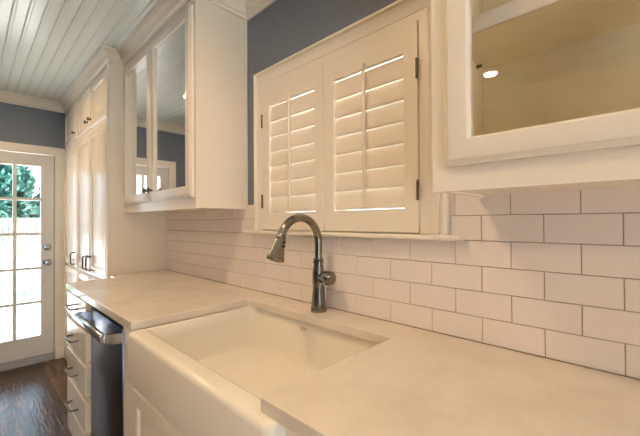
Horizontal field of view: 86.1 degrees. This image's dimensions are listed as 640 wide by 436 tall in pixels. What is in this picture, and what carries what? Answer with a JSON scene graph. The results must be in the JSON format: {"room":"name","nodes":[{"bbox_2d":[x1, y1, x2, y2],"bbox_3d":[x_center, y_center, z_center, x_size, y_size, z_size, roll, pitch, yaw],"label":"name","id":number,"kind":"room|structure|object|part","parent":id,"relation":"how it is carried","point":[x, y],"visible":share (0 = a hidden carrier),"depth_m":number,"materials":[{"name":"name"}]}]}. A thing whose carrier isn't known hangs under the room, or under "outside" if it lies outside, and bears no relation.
{"room":"kitchen","nodes":[
{"label":"kitchen","id":0,"kind":"room"},
{"bbox_2d":[0,239,39,330],"bbox_3d":[-9.312,1.657,9.046,54.000,0.150,40.000,-1,-1,44],"label":"ground","id":1,"kind":"structure","parent":0,"point":[27,315],"depth_m":7.64,"materials":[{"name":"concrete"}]},
{"bbox_2d":[0,164,36,244],"bbox_3d":[-15.325,-1.281,16.060,3.238,5.940,3.280,-1,-1,44],"label":"tree","id":2,"kind":"object","parent":1,"relation":"on","point":[26,181],"visible":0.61,"depth_m":16.00,"materials":[{"name":"green plant"}]},
{"bbox_2d":[0,218,39,258],"bbox_3d":[-13.235,0.815,12.886,0.160,1.656,18.038,-1,-1,44],"label":"fence","id":3,"kind":"object","parent":1,"relation":"on","point":[30,224],"visible":0.08,"depth_m":13.93,"materials":[{"name":"white"}]},
{"bbox_2d":[0,324,39,341],"bbox_3d":[-3.420,1.430,3.599,1.500,0.130,4.800,-1,-1,44],"label":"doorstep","id":4,"kind":"object","parent":1,"relation":"on","point":[31,330],"depth_m":4.10,"materials":[{"name":"concrete"}]},
{"bbox_2d":[0,288,39,301],"bbox_3d":[-6.558,1.478,6.056,1.476,0.120,2.588,-1,-1,44],"label":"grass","id":5,"kind":"structure","parent":1,"relation":"on","point":[24,293],"depth_m":6.70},
{"bbox_2d":[22,187,39,245],"bbox_3d":[-12.374,-0.151,15.872,2.073,3.644,2.150,-1,-1,44],"label":"tree","id":6,"kind":"object","parent":1,"relation":"on","point":[33,210],"visible":0.07,"depth_m":15.10,"materials":[{"name":"green plant"}]},
{"bbox_2d":[0,102,64,148],"bbox_3d":[-3.944,0.113,1.903,0.140,2.440,4.832,-1,-1,44],"label":"wall","id":7,"kind":"structure","parent":0,"point":[18,123],"depth_m":3.15,"materials":[{"name":"paint"}]},
{"bbox_2d":[0,90,63,112],"bbox_3d":[-4.010,-1.064,1.712,0.058,0.088,4.461,-1,-1,44],"label":"crown molding","id":8,"kind":"structure","parent":7,"relation":"attached to","point":[5,96],"depth_m":3.12,"materials":[{"name":"beige paint"}]},
{"bbox_2d":[0,141,64,371],"bbox_3d":[-2.819,0.333,3.017,0.197,2.005,0.915,-1,-1,44],"label":"door","id":9,"kind":"structure","parent":7,"relation":"in","point":[49,344],"depth_m":3.21,"materials":[{"name":"white wood"}]},
{"bbox_3d":[-2.546,0.413,3.204,0.067,0.064,0.064,-1,-1,44],"label":"knob","id":10,"kind":"part","parent":9,"relation":"part of","materials":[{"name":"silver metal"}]},
{"bbox_2d":[0,357,71,435],"bbox_3d":[-1.632,1.338,-0.347,6.286,0.080,4.832,-1,-1,44],"label":"floor","id":11,"kind":"structure","parent":0,"point":[33,397],"depth_m":2.48,"materials":[{"name":"brown wood"}]},
{"bbox_2d":[65,290,91,435],"bbox_3d":[-1.107,0.864,2.042,0.452,0.904,0.656,-1,-1,44],"label":"base cabinet","id":12,"kind":"object","parent":11,"relation":"on","point":[79,351],"visible":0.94,"depth_m":1.79,"materials":[{"name":"beige paint"}]},
{"bbox_3d":[-1.324,1.001,1.822,0.140,0.010,0.039,-1,-1,44],"label":"handle","id":13,"kind":"part","parent":12,"relation":"part of","materials":[{"name":"grey metal"}]},
{"bbox_3d":[-1.325,0.821,1.823,0.140,0.010,0.039,-1,-1,44],"label":"handle","id":14,"kind":"part","parent":12,"relation":"part of","materials":[{"name":"grey metal"}]},
{"bbox_3d":[-1.326,0.643,1.825,0.140,0.010,0.039,-1,-1,44],"label":"handle","id":15,"kind":"part","parent":12,"relation":"part of","materials":[{"name":"grey metal"}]},
{"bbox_3d":[-1.327,0.477,1.827,0.140,0.010,0.039,-1,-1,44],"label":"handle","id":16,"kind":"part","parent":12,"relation":"part of","materials":[{"name":"grey metal"}]},
{"bbox_3d":[-1.298,0.986,1.845,0.449,0.150,0.032,-1,-1,44],"label":"drawer","id":17,"kind":"part","parent":12,"relation":"part of","materials":[{"name":"beige paint"}]},
{"bbox_3d":[-1.299,0.812,1.847,0.449,0.142,0.032,-1,-1,44],"label":"drawer","id":18,"kind":"part","parent":12,"relation":"part of","materials":[{"name":"beige paint"}]},
{"bbox_3d":[-1.300,0.642,1.849,0.449,0.142,0.032,-1,-1,44],"label":"drawer","id":19,"kind":"part","parent":12,"relation":"part of","materials":[{"name":"beige paint"}]},
{"bbox_3d":[-1.301,0.481,1.850,0.449,0.125,0.032,-1,-1,44],"label":"drawer","id":20,"kind":"part","parent":12,"relation":"part of","materials":[{"name":"beige paint"}]},
{"bbox_3d":[-1.296,1.145,1.845,0.449,0.131,0.030,-1,-1,44],"label":"rail","id":21,"kind":"part","parent":12,"relation":"part of","materials":[{"name":"beige paint"}]},
{"bbox_2d":[72,306,123,435],"bbox_3d":[-0.770,0.859,1.692,0.502,0.902,0.667,-1,-1,44],"label":"dishwasher","id":22,"kind":"object","parent":11,"relation":"on","point":[107,335],"visible":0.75,"depth_m":1.48,"materials":[{"name":"grey metal"}]},
{"bbox_3d":[-0.989,0.464,1.462,0.470,0.031,0.031,-1,-1,44],"label":"handle","id":23,"kind":"part","parent":22,"relation":"part of","materials":[{"name":"metal"}]},
{"bbox_3d":[-0.941,0.811,1.521,0.494,0.747,0.025,-1,-1,44],"label":"door","id":24,"kind":"part","parent":22,"relation":"part of","materials":[{"name":"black metal"}]},
{"bbox_2d":[64,63,165,360],"bbox_3d":[-1.824,0.109,2.912,1.493,2.439,0.428,-1,-1,44],"label":"pantry cabinet","id":25,"kind":"object","parent":11,"relation":"on","point":[102,241],"visible":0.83,"depth_m":2.45,"materials":[{"name":"beige paint"}]},
{"bbox_3d":[-2.237,-0.106,3.084,0.495,1.053,0.018,-1,-1,44],"label":"door","id":26,"kind":"part","parent":25,"relation":"part of","materials":[{"name":"beige paint"}]},
{"bbox_3d":[-2.231,0.827,3.076,0.495,0.760,0.018,-1,-1,44],"label":"door","id":27,"kind":"part","parent":25,"relation":"part of","materials":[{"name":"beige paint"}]},
{"bbox_3d":[-2.242,-0.833,3.090,0.495,0.320,0.018,-1,-1,44],"label":"door","id":28,"kind":"part","parent":25,"relation":"part of","materials":[{"name":"beige paint"}]},
{"bbox_3d":[-1.894,-0.111,2.750,0.423,1.053,0.018,-1,-1,44],"label":"door","id":29,"kind":"part","parent":25,"relation":"part of","materials":[{"name":"beige paint"}]},
{"bbox_3d":[-1.888,0.822,2.742,0.423,0.760,0.018,-1,-1,44],"label":"door","id":30,"kind":"part","parent":25,"relation":"part of","materials":[{"name":"beige paint"}]},
{"bbox_3d":[-1.899,-0.838,2.757,0.423,0.320,0.018,-1,-1,44],"label":"door","id":31,"kind":"part","parent":25,"relation":"part of","materials":[{"name":"beige paint"}]},
{"bbox_3d":[-1.718,0.339,2.538,0.011,0.111,0.039,-1,-1,44],"label":"handle","id":32,"kind":"part","parent":25,"relation":"part of","materials":[{"name":"grey metal"}]},
{"bbox_3d":[-1.580,-0.116,2.445,0.428,1.053,0.018,-1,-1,44],"label":"door","id":33,"kind":"part","parent":25,"relation":"part of","materials":[{"name":"beige paint"}]},
{"bbox_3d":[-1.585,-0.843,2.452,0.428,0.320,0.018,-1,-1,44],"label":"door","id":34,"kind":"part","parent":25,"relation":"part of","materials":[{"name":"beige paint"}]},
{"bbox_2d":[124,306,297,435],"bbox_3d":[-0.209,0.850,1.172,1.032,0.904,0.652,-1,-1,44],"label":"base cabinet","id":35,"kind":"object","parent":11,"relation":"on","point":[141,418],"visible":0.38,"depth_m":1.18,"materials":[{"name":"beige paint"}]},
{"bbox_3d":[-0.517,0.891,1.083,0.400,0.575,0.018,-1,-1,44],"label":"door","id":36,"kind":"part","parent":35,"relation":"part of","materials":[{"name":"beige paint"}]},
{"bbox_2d":[0,0,157,100],"bbox_3d":[-1.635,-1.192,-0.310,6.566,0.100,5.072,-1,-1,44],"label":"ceiling","id":37,"kind":"structure","parent":0,"point":[45,45],"depth_m":2.12,"materials":[{"name":"white paint"}]},
{"bbox_2d":[166,0,639,379],"bbox_3d":[0.089,0.082,1.444,6.566,2.440,0.148,-1,-1,44],"label":"wall","id":38,"kind":"structure","parent":0,"point":[555,276],"depth_m":1.00,"materials":[{"name":"white tile"}]},
{"bbox_2d":[59,0,275,112],"bbox_3d":[-0.114,-1.094,1.253,6.286,0.088,0.429,-1,-1,44],"label":"crown molding","id":39,"kind":"structure","parent":38,"relation":"attached to","point":[162,12],"depth_m":2.03,"materials":[{"name":"beige paint"}]},
{"bbox_2d":[124,0,247,212],"bbox_3d":[-0.880,-0.582,2.061,1.064,1.085,0.336,-1,-1,44],"label":"upper cabinet","id":40,"kind":"object","parent":38,"relation":"attached to","point":[186,95],"visible":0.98,"depth_m":1.75,"materials":[{"name":"beige paint"}]},
{"bbox_3d":[-1.139,-0.546,2.136,0.380,0.806,0.004,-1,-1,44],"label":"pane","id":41,"kind":"part","parent":40,"relation":"part of","materials":[{"name":"clear glass"}]},
{"bbox_3d":[-1.141,-0.546,2.135,0.484,0.910,0.020,-1,-1,44],"label":"door","id":42,"kind":"part","parent":40,"relation":"part of","materials":[{"name":"beige paint"}]},
{"bbox_3d":[-0.781,-0.552,1.788,0.394,0.806,0.004,-1,-1,44],"label":"pane","id":43,"kind":"part","parent":40,"relation":"part of","materials":[{"name":"clear glass"}]},
{"bbox_3d":[-0.782,-0.552,1.787,0.498,0.910,0.020,-1,-1,44],"label":"door","id":44,"kind":"part","parent":40,"relation":"part of","materials":[{"name":"beige paint"}]},
{"bbox_2d":[243,0,465,240],"bbox_3d":[0.066,-0.326,1.437,1.107,0.796,0.192,-1,-1,44],"label":"window","id":45,"kind":"structure","parent":38,"relation":"in","point":[434,207],"depth_m":1.17,"materials":[{"name":"beige paint"}]},
{"bbox_2d":[261,62,324,230],"bbox_3d":[-0.130,-0.289,1.541,0.419,0.685,0.037,-1,-1,44],"label":"plantation shutter","id":46,"kind":"object","parent":45,"relation":"attached to","point":[292,117],"visible":0.98,"depth_m":1.52,"materials":[{"name":"paint"}]},
{"bbox_3d":[-0.140,-0.298,1.531,0.013,0.521,0.010,-1,-1,44],"label":"tilt rod","id":47,"kind":"part","parent":46,"relation":"part of","materials":[{"name":"paint"}]},
{"bbox_2d":[323,20,419,232],"bbox_3d":[0.172,-0.293,1.247,0.420,0.685,0.037,-1,-1,44],"label":"plantation shutter","id":48,"kind":"object","parent":45,"relation":"attached to","point":[372,150],"visible":1,"depth_m":1.23,"materials":[{"name":"paint"}]},
{"bbox_3d":[0.158,-0.302,1.241,0.013,0.521,0.010,-1,-1,44],"label":"tilt rod","id":49,"kind":"part","parent":48,"relation":"part of","materials":[{"name":"paint"}]},
{"bbox_2d":[431,0,639,196],"bbox_3d":[0.727,-0.607,0.500,1.082,1.085,0.336,-1,-1,44],"label":"upper cabinet","id":50,"kind":"object","parent":38,"relation":"attached to","point":[529,96],"visible":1,"depth_m":0.75,"materials":[{"name":"beige paint"}]},
{"bbox_2d":[472,0,639,68],"bbox_3d":[0.761,-0.443,0.533,1.038,0.034,0.211,-1,-1,44],"label":"shelf","id":51,"kind":"object","parent":50,"relation":"attached to","point":[516,32],"depth_m":0.76,"materials":[{"name":"white wood"}]},
{"bbox_3d":[0.774,0.835,0.221,1.696,0.904,0.646,-1,-1,44],"label":"base cabinet","id":52,"kind":"object","parent":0,"visible":0},
{"bbox_2d":[66,270,639,435],"bbox_3d":[0.021,0.375,0.971,3.830,0.030,0.624,-1,-1,44],"label":"countertop","id":53,"kind":"structure","parent":52,"relation":"on","point":[414,381],"depth_m":0.74,"materials":[{"name":"beige stone"}]},
{"bbox_2d":[127,306,377,435],"bbox_3d":[-0.197,0.489,1.108,0.814,0.192,0.544,-1,-1,44],"label":"farmhouse sink","id":54,"kind":"object","parent":53,"relation":"in","point":[207,375],"visible":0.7,"depth_m":1.17,"materials":[{"name":"white ceramic"}]},
{"bbox_2d":[266,214,335,312],"bbox_3d":[-0.060,0.173,1.244,0.119,0.379,0.276,-1,-1,44],"label":"kitchen faucet","id":55,"kind":"object","parent":53,"relation":"on","point":[320,278],"visible":1,"depth_m":1.30,"materials":[{"name":"metal"}]},
{"bbox_3d":[-0.071,0.071,1.274,0.030,0.174,0.215,-1,-1,44],"label":"spout","id":56,"kind":"part","parent":55,"relation":"part of","materials":[{"name":"metal"}]},
{"bbox_3d":[0.028,0.233,1.266,0.025,0.028,0.065,-1,-1,34],"label":"lever","id":57,"kind":"part","parent":55,"relation":"part of","materials":[{"name":"metal"}]}
]}

